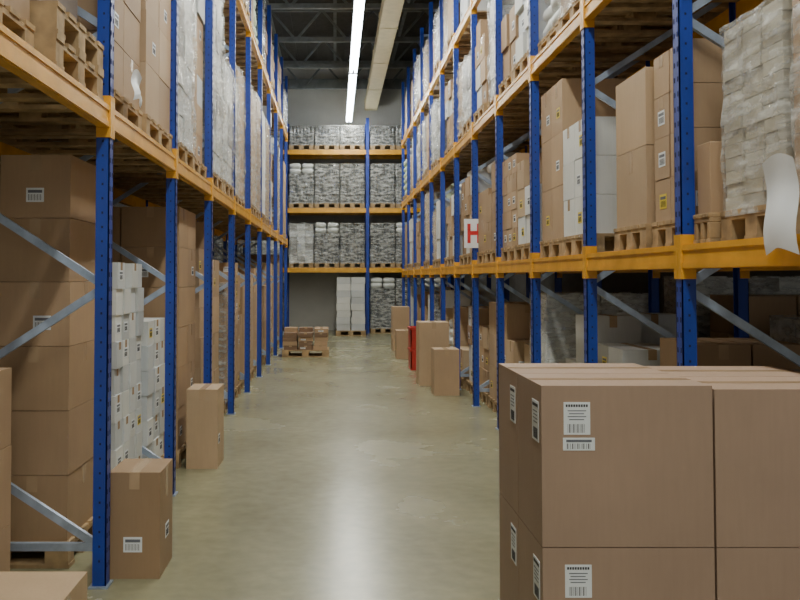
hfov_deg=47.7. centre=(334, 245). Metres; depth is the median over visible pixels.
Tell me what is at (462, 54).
load
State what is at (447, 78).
cardboard boxes
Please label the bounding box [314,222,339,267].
load
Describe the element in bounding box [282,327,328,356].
cardboard boxes
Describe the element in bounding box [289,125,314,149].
load
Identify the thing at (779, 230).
plastic sheet
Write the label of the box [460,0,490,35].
cartons
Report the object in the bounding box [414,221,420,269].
cardboard boxes
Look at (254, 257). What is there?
cardboard boxes
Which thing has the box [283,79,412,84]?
roof truss
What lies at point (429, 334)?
cardboard box
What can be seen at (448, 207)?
cardboard boxes
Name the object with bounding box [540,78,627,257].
cardboard boxes
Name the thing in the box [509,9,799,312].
wall
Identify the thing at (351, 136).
load
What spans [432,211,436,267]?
load
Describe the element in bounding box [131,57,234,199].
load
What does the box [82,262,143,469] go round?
cartons
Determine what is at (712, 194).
cardboard boxes
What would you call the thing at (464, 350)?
cardboard boxes
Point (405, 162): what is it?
load
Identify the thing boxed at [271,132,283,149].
load
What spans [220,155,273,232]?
cardboard boxes
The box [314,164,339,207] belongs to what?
load
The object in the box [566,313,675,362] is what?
cartons
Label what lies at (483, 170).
cardboard boxes
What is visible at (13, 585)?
cardboard box
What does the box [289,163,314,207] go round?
load
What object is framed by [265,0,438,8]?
roof truss
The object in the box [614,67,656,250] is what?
cardboard boxes
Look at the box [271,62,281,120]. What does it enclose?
cardboard boxes
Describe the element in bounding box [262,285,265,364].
cardboard boxes
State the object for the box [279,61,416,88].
roof truss
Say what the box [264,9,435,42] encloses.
roof truss
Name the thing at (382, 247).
load
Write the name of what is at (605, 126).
cartons
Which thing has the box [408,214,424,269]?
cartons
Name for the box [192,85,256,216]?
load
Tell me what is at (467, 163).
load
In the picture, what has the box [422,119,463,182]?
load
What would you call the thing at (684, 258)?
rack
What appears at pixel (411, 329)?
plastic crate
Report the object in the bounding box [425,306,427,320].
cardboard boxes
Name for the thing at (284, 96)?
load
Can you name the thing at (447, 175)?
cardboard boxes
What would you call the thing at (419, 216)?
cardboard boxes
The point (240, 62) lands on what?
load
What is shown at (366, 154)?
rack
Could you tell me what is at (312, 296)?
wall
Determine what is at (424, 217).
cardboard boxes
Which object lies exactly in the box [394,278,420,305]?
load
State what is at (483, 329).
cardboard boxes
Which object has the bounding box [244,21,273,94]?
cardboard boxes
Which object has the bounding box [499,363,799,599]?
cardboard boxes
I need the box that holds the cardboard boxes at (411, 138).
[403,96,418,141]
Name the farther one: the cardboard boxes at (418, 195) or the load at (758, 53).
the cardboard boxes at (418, 195)
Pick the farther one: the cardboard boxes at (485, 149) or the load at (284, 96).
the load at (284, 96)
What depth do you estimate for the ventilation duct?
19.96 m
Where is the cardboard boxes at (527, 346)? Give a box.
[524,343,530,362]
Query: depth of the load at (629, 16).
6.65 m
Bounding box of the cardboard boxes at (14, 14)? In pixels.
[0,0,34,47]
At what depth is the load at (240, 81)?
12.06 m
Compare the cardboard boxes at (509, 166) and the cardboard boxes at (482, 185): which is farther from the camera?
the cardboard boxes at (482, 185)
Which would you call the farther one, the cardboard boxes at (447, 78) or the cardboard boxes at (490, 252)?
the cardboard boxes at (447, 78)
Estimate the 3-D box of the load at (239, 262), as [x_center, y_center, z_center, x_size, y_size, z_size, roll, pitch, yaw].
[-1.829,1.354,20.800,1.002,1.949,0.941,0,-2,0]
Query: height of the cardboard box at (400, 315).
0.950 m
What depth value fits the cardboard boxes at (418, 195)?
21.05 m
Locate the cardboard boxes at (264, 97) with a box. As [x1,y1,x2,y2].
[253,63,275,104]
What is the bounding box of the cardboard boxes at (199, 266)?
[195,222,203,383]
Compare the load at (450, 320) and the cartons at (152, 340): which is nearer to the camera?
the cartons at (152, 340)
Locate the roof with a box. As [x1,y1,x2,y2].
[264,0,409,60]
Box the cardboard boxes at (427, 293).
[419,291,439,320]
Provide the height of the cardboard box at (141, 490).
0.561 m
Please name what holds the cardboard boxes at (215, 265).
on the floor
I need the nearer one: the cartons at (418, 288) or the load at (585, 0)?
the load at (585, 0)
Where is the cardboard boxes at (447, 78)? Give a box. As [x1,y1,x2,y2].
[432,27,452,85]
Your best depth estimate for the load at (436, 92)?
17.42 m
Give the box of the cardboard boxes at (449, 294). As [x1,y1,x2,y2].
[440,290,494,346]
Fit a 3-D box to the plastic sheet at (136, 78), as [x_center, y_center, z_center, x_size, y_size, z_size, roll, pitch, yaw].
[-1.146,-0.922,5.231,0.042,0.210,0.270,0,-2,0]
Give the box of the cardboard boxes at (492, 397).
[488,302,528,411]
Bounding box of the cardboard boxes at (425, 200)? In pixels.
[423,200,425,268]
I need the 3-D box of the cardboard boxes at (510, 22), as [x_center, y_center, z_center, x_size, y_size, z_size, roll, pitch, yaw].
[2.284,-2.135,9.160,1.111,1.148,0.770,0,-2,0]
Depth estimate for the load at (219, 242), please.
25.71 m
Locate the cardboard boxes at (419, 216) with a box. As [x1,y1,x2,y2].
[404,212,420,270]
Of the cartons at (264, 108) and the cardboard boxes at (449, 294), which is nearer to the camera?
the cardboard boxes at (449, 294)
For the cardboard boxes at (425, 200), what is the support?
on the rack at (684, 258)
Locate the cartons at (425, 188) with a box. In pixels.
[416,144,447,190]
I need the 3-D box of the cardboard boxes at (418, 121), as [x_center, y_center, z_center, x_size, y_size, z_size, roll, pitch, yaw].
[2.308,-3.439,20.973,1.065,1.421,0.770,0,-2,0]
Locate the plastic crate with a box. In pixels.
[407,326,415,369]
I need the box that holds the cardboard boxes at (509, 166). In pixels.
[501,153,541,260]
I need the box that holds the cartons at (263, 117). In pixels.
[198,111,265,224]
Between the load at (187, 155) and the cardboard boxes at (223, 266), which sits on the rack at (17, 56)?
the load at (187, 155)
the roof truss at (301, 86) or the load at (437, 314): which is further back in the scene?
the roof truss at (301, 86)
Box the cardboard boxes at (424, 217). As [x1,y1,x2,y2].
[419,217,425,268]
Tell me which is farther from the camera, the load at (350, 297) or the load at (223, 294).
the load at (350, 297)
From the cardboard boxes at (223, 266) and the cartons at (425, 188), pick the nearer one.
the cardboard boxes at (223, 266)
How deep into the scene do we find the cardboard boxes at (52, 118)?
5.27 m
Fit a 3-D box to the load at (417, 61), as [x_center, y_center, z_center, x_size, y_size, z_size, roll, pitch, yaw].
[2.286,-3.533,19.295,1.166,1.492,0.828,0,-2,0]
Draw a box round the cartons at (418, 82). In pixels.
[416,55,435,111]
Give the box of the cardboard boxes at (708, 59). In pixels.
[651,38,725,246]
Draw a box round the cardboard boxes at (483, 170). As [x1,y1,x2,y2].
[459,166,487,264]
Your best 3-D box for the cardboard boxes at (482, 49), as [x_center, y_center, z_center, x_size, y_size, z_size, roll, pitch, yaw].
[2.281,-2.122,10.841,1.118,1.240,0.770,0,-2,0]
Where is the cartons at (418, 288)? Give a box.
[411,287,450,325]
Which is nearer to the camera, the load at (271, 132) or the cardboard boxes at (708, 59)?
the cardboard boxes at (708, 59)
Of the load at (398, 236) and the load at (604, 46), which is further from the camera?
the load at (398, 236)
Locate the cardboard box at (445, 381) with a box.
[431,347,459,395]
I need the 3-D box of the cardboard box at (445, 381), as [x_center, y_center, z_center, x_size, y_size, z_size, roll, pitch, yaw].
[1.510,1.722,12.347,0.340,0.621,0.401,0,-2,0]
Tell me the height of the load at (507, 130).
0.976 m
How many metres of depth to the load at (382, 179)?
25.78 m
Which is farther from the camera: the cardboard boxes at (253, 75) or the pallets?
the cardboard boxes at (253, 75)
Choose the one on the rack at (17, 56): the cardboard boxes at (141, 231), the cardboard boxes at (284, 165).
the cardboard boxes at (284, 165)
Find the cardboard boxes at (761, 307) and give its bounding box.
[710,295,799,337]
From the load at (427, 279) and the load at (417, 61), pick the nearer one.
the load at (417, 61)
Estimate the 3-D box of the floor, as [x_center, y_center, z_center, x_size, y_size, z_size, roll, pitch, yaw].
[0.300,1.967,9.037,9.800,0.100,36.200,0,-2,0]
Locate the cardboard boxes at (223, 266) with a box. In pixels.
[219,262,240,400]
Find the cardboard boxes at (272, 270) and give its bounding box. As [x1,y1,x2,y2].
[272,270,273,342]
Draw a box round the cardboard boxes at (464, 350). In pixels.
[460,346,468,388]
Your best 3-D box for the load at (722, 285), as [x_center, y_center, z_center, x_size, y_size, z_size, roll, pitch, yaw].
[3.900,1.099,8.667,1.222,1.609,0.822,0,-2,0]
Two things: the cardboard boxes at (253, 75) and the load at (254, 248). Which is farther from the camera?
the load at (254, 248)
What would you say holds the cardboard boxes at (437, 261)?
on the rack at (684, 258)
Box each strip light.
[346,0,356,121]
[349,0,364,72]
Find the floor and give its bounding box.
[10,330,499,599]
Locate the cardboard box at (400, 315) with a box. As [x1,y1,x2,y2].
[391,306,409,350]
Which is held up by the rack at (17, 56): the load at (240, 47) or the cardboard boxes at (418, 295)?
the load at (240, 47)
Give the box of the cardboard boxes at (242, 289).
[240,283,244,388]
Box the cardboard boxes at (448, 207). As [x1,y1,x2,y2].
[444,206,449,266]
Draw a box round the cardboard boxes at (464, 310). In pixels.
[453,306,488,346]
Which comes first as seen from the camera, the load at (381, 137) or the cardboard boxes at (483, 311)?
the cardboard boxes at (483, 311)
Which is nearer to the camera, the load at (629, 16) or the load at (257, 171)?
the load at (629, 16)
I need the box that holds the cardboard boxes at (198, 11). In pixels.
[87,0,206,182]
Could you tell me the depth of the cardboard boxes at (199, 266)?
8.75 m
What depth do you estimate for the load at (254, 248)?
25.70 m
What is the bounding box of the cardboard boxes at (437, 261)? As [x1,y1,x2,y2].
[435,183,453,267]
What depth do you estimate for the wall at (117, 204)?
19.21 m
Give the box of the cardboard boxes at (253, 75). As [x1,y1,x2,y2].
[238,28,268,83]
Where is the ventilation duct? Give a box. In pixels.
[364,0,403,110]
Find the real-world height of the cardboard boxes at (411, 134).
1.078 m
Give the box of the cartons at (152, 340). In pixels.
[141,318,164,458]
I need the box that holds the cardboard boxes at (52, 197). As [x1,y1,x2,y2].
[0,155,95,568]
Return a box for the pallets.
[0,0,103,101]
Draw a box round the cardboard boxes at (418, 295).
[417,294,420,320]
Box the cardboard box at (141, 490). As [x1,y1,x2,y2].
[110,458,172,578]
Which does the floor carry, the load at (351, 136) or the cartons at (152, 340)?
the cartons at (152, 340)
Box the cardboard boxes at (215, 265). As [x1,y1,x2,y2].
[212,260,218,383]
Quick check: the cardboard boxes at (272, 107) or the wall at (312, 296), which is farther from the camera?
the wall at (312, 296)
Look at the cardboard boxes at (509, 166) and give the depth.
9.04 m
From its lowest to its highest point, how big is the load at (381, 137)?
0.716 m
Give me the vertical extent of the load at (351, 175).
1.278 m
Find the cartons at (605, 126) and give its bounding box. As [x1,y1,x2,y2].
[561,116,616,255]
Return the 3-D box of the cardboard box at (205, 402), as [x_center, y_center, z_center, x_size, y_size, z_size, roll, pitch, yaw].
[-1.109,1.540,7.720,0.262,0.661,0.421,0,-2,0]
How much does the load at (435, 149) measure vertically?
1.473 m
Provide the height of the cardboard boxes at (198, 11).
2.367 m
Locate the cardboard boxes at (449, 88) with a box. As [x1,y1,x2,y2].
[444,79,511,160]
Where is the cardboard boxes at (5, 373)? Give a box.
[0,368,11,571]
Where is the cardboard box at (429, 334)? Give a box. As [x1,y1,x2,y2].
[416,321,448,385]
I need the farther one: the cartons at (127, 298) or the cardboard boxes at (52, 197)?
the cartons at (127, 298)
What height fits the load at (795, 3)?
1.159 m
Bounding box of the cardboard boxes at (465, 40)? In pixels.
[447,0,470,50]
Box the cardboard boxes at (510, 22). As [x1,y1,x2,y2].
[498,4,598,98]
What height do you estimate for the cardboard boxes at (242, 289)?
1.518 m
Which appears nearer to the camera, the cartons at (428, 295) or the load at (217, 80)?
the load at (217, 80)
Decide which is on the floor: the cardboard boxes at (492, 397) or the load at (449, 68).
the cardboard boxes at (492, 397)
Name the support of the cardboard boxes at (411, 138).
on the rack at (684, 258)
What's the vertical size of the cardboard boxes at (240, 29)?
1.453 m
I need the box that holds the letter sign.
[464,219,477,247]
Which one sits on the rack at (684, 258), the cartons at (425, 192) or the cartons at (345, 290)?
the cartons at (425, 192)
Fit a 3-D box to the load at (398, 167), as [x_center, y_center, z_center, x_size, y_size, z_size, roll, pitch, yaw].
[2.090,-1.682,26.225,0.737,1.278,1.090,0,-2,0]
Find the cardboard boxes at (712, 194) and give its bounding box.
[693,141,728,243]
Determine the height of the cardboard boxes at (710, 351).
1.195 m
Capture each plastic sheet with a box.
[131,69,141,107]
[762,153,799,254]
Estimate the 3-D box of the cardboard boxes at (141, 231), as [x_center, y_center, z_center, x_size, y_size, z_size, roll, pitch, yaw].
[-1.810,0.784,8.027,1.020,2.195,0.940,0,-2,0]
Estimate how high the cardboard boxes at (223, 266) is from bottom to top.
1.791 m
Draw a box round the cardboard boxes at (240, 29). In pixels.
[221,0,254,42]
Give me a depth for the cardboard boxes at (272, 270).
19.38 m
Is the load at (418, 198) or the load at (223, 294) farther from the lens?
the load at (418, 198)
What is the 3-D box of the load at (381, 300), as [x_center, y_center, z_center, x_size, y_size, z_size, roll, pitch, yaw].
[1.363,1.720,26.106,0.737,1.590,1.090,0,-2,0]
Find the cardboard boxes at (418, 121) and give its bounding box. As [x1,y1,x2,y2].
[411,80,428,130]
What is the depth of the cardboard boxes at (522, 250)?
8.34 m
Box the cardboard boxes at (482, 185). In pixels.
[463,151,519,264]
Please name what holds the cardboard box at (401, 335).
on the floor
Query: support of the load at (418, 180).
on the rack at (684, 258)
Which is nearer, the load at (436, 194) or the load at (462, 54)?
the load at (462, 54)
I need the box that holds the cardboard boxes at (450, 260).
[447,184,462,265]
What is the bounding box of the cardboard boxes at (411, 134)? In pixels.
[405,87,419,136]
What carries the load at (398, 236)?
on the rack at (366, 154)
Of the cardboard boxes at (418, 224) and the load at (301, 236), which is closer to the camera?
the cardboard boxes at (418, 224)
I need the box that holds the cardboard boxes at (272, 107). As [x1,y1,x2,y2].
[262,44,279,113]
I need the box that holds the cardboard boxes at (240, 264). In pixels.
[238,263,272,351]
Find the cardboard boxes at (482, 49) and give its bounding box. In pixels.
[473,19,540,125]
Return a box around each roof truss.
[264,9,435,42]
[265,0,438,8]
[272,43,419,68]
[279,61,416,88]
[283,79,412,84]
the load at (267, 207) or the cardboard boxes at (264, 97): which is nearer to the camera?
the load at (267, 207)
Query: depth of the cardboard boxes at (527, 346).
9.19 m
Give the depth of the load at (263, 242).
25.65 m
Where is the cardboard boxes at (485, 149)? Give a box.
[451,91,524,153]
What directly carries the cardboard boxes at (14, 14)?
on the rack at (17, 56)
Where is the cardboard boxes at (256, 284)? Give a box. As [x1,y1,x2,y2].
[256,284,256,360]
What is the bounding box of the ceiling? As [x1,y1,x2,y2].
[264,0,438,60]
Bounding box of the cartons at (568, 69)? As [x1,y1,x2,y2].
[512,0,645,82]
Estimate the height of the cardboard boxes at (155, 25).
1.845 m
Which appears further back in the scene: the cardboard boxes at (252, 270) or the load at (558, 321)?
the cardboard boxes at (252, 270)
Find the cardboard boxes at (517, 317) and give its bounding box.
[504,304,530,362]
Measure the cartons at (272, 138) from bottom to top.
2.362 m
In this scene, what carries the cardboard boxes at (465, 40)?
on the rack at (684, 258)
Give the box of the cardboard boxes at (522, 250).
[513,160,541,259]
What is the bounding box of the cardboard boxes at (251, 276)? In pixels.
[240,274,253,380]
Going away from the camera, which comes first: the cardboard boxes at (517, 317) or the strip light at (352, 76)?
the cardboard boxes at (517, 317)
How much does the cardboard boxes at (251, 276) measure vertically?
1.640 m
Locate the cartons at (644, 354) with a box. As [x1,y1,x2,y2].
[598,343,659,365]
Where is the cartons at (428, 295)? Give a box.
[428,295,434,320]
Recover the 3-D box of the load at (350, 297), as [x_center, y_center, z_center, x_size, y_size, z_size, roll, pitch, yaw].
[0.492,1.758,26.107,0.675,1.513,1.065,0,-2,0]
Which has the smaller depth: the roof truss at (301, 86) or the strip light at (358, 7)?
the strip light at (358, 7)
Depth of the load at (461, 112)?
12.62 m
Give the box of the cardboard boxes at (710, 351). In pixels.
[660,338,799,369]
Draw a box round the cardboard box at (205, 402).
[186,383,223,468]
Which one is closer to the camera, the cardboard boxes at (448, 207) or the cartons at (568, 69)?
the cartons at (568, 69)
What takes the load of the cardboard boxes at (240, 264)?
on the floor
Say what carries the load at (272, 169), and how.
on the rack at (17, 56)
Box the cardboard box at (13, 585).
[0,572,86,599]
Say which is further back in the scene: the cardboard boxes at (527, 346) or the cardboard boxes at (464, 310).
the cardboard boxes at (464, 310)
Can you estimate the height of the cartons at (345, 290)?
1.594 m
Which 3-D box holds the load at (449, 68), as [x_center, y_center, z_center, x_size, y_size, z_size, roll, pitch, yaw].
[2.271,-3.580,15.134,1.186,1.296,0.816,0,-2,0]
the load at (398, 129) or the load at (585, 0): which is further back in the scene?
the load at (398, 129)
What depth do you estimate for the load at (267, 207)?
16.04 m
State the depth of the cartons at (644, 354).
6.34 m
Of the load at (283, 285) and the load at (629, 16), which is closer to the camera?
the load at (629, 16)
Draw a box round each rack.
[0,0,287,588]
[283,118,450,332]
[401,0,799,429]
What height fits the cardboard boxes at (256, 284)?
1.485 m
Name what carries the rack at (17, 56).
on the floor
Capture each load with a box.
[41,0,195,170]
[113,0,225,192]
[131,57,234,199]
[148,83,239,206]
[181,65,245,211]
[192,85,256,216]
[196,92,260,220]
[213,119,269,227]
[214,236,227,262]
[219,282,227,412]
[221,0,249,24]
[221,0,257,57]
[225,0,265,72]
[235,154,279,234]
[235,167,279,236]
[237,241,256,262]
[239,262,277,344]
[262,241,283,267]
[271,89,286,134]
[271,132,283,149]
[283,285,283,330]
[288,223,314,267]
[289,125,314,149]
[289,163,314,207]
[314,125,338,149]
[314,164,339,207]
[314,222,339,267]
[339,125,364,149]
[339,164,364,207]
[339,223,364,267]
[341,297,359,332]
[369,125,394,149]
[369,164,394,207]
[369,223,394,267]
[369,277,394,332]
[394,125,411,149]
[394,164,420,207]
[394,222,401,267]
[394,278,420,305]
[403,159,424,202]
[405,148,425,200]
[413,57,428,117]
[417,128,452,186]
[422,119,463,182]
[423,40,448,103]
[424,192,446,268]
[425,277,445,286]
[430,97,485,172]
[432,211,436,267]
[434,8,464,75]
[434,294,440,320]
[437,107,494,166]
[443,0,470,63]
[449,319,452,346]
[458,58,528,145]
[461,51,540,136]
[487,0,544,113]
[530,292,648,362]
[538,0,672,60]
[558,0,728,36]
[585,0,739,1]
[664,276,799,337]
[720,0,796,240]
[770,315,799,343]
[789,0,799,233]
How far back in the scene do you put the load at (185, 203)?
11.45 m
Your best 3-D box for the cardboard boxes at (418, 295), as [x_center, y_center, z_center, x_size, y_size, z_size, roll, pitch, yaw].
[2.340,1.728,20.792,1.000,1.200,0.770,0,-2,0]
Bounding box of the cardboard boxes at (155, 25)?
[0,0,172,154]
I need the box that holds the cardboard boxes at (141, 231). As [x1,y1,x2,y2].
[112,207,195,468]
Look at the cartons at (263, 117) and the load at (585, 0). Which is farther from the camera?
the cartons at (263, 117)
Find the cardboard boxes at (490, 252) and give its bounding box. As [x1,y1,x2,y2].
[485,161,503,262]
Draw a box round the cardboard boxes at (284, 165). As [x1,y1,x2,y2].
[242,161,285,240]
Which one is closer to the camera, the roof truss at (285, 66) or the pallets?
the pallets
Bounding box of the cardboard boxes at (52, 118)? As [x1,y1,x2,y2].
[0,0,142,134]
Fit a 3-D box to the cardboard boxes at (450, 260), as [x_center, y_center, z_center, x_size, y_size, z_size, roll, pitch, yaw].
[2.273,-0.362,13.341,1.134,1.338,0.770,0,-2,0]
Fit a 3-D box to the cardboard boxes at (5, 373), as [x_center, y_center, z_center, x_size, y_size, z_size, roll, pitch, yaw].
[-1.900,1.172,4.186,0.593,1.150,0.544,0,-2,0]
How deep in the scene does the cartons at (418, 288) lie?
21.70 m
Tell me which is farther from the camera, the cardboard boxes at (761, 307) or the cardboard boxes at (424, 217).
the cardboard boxes at (424, 217)
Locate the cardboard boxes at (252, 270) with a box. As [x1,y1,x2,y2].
[238,268,256,373]
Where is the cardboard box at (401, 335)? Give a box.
[395,329,407,358]
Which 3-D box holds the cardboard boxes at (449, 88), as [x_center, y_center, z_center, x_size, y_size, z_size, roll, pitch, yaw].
[2.303,-2.130,14.203,1.075,1.491,0.770,0,-2,0]
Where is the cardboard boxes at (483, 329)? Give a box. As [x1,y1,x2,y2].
[479,325,488,405]
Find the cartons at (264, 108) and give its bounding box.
[215,106,272,229]
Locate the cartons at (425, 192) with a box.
[411,134,439,193]
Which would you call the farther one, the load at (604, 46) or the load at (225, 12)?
the load at (225, 12)
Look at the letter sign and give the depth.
11.15 m
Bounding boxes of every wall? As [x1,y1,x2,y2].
[15,147,128,206]
[283,69,495,329]
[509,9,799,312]
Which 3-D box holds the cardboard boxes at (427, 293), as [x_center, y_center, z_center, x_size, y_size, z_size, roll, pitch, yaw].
[2.366,1.661,19.994,0.949,1.278,0.770,0,-2,0]
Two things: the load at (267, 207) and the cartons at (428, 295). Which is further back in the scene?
the cartons at (428, 295)
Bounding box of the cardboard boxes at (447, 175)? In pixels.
[425,101,470,177]
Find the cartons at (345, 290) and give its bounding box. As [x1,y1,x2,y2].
[336,277,365,335]
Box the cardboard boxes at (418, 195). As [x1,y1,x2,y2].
[409,156,426,196]
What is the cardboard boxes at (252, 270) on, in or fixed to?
on the floor
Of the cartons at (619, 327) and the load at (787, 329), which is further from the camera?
the cartons at (619, 327)
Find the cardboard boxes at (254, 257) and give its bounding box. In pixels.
[238,255,279,344]
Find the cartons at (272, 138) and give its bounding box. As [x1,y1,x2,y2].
[240,137,279,238]
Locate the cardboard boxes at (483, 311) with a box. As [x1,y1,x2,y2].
[466,307,488,393]
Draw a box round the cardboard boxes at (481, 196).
[477,188,491,263]
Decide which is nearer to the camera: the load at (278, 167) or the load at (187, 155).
the load at (187, 155)
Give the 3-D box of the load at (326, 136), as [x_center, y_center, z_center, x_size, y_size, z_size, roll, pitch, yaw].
[-0.235,-3.071,26.273,0.740,0.716,1.090,0,-2,0]
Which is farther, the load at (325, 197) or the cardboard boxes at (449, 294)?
the load at (325, 197)
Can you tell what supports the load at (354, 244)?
on the rack at (366, 154)
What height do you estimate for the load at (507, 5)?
1.298 m
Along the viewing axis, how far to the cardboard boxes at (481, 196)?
10.84 m

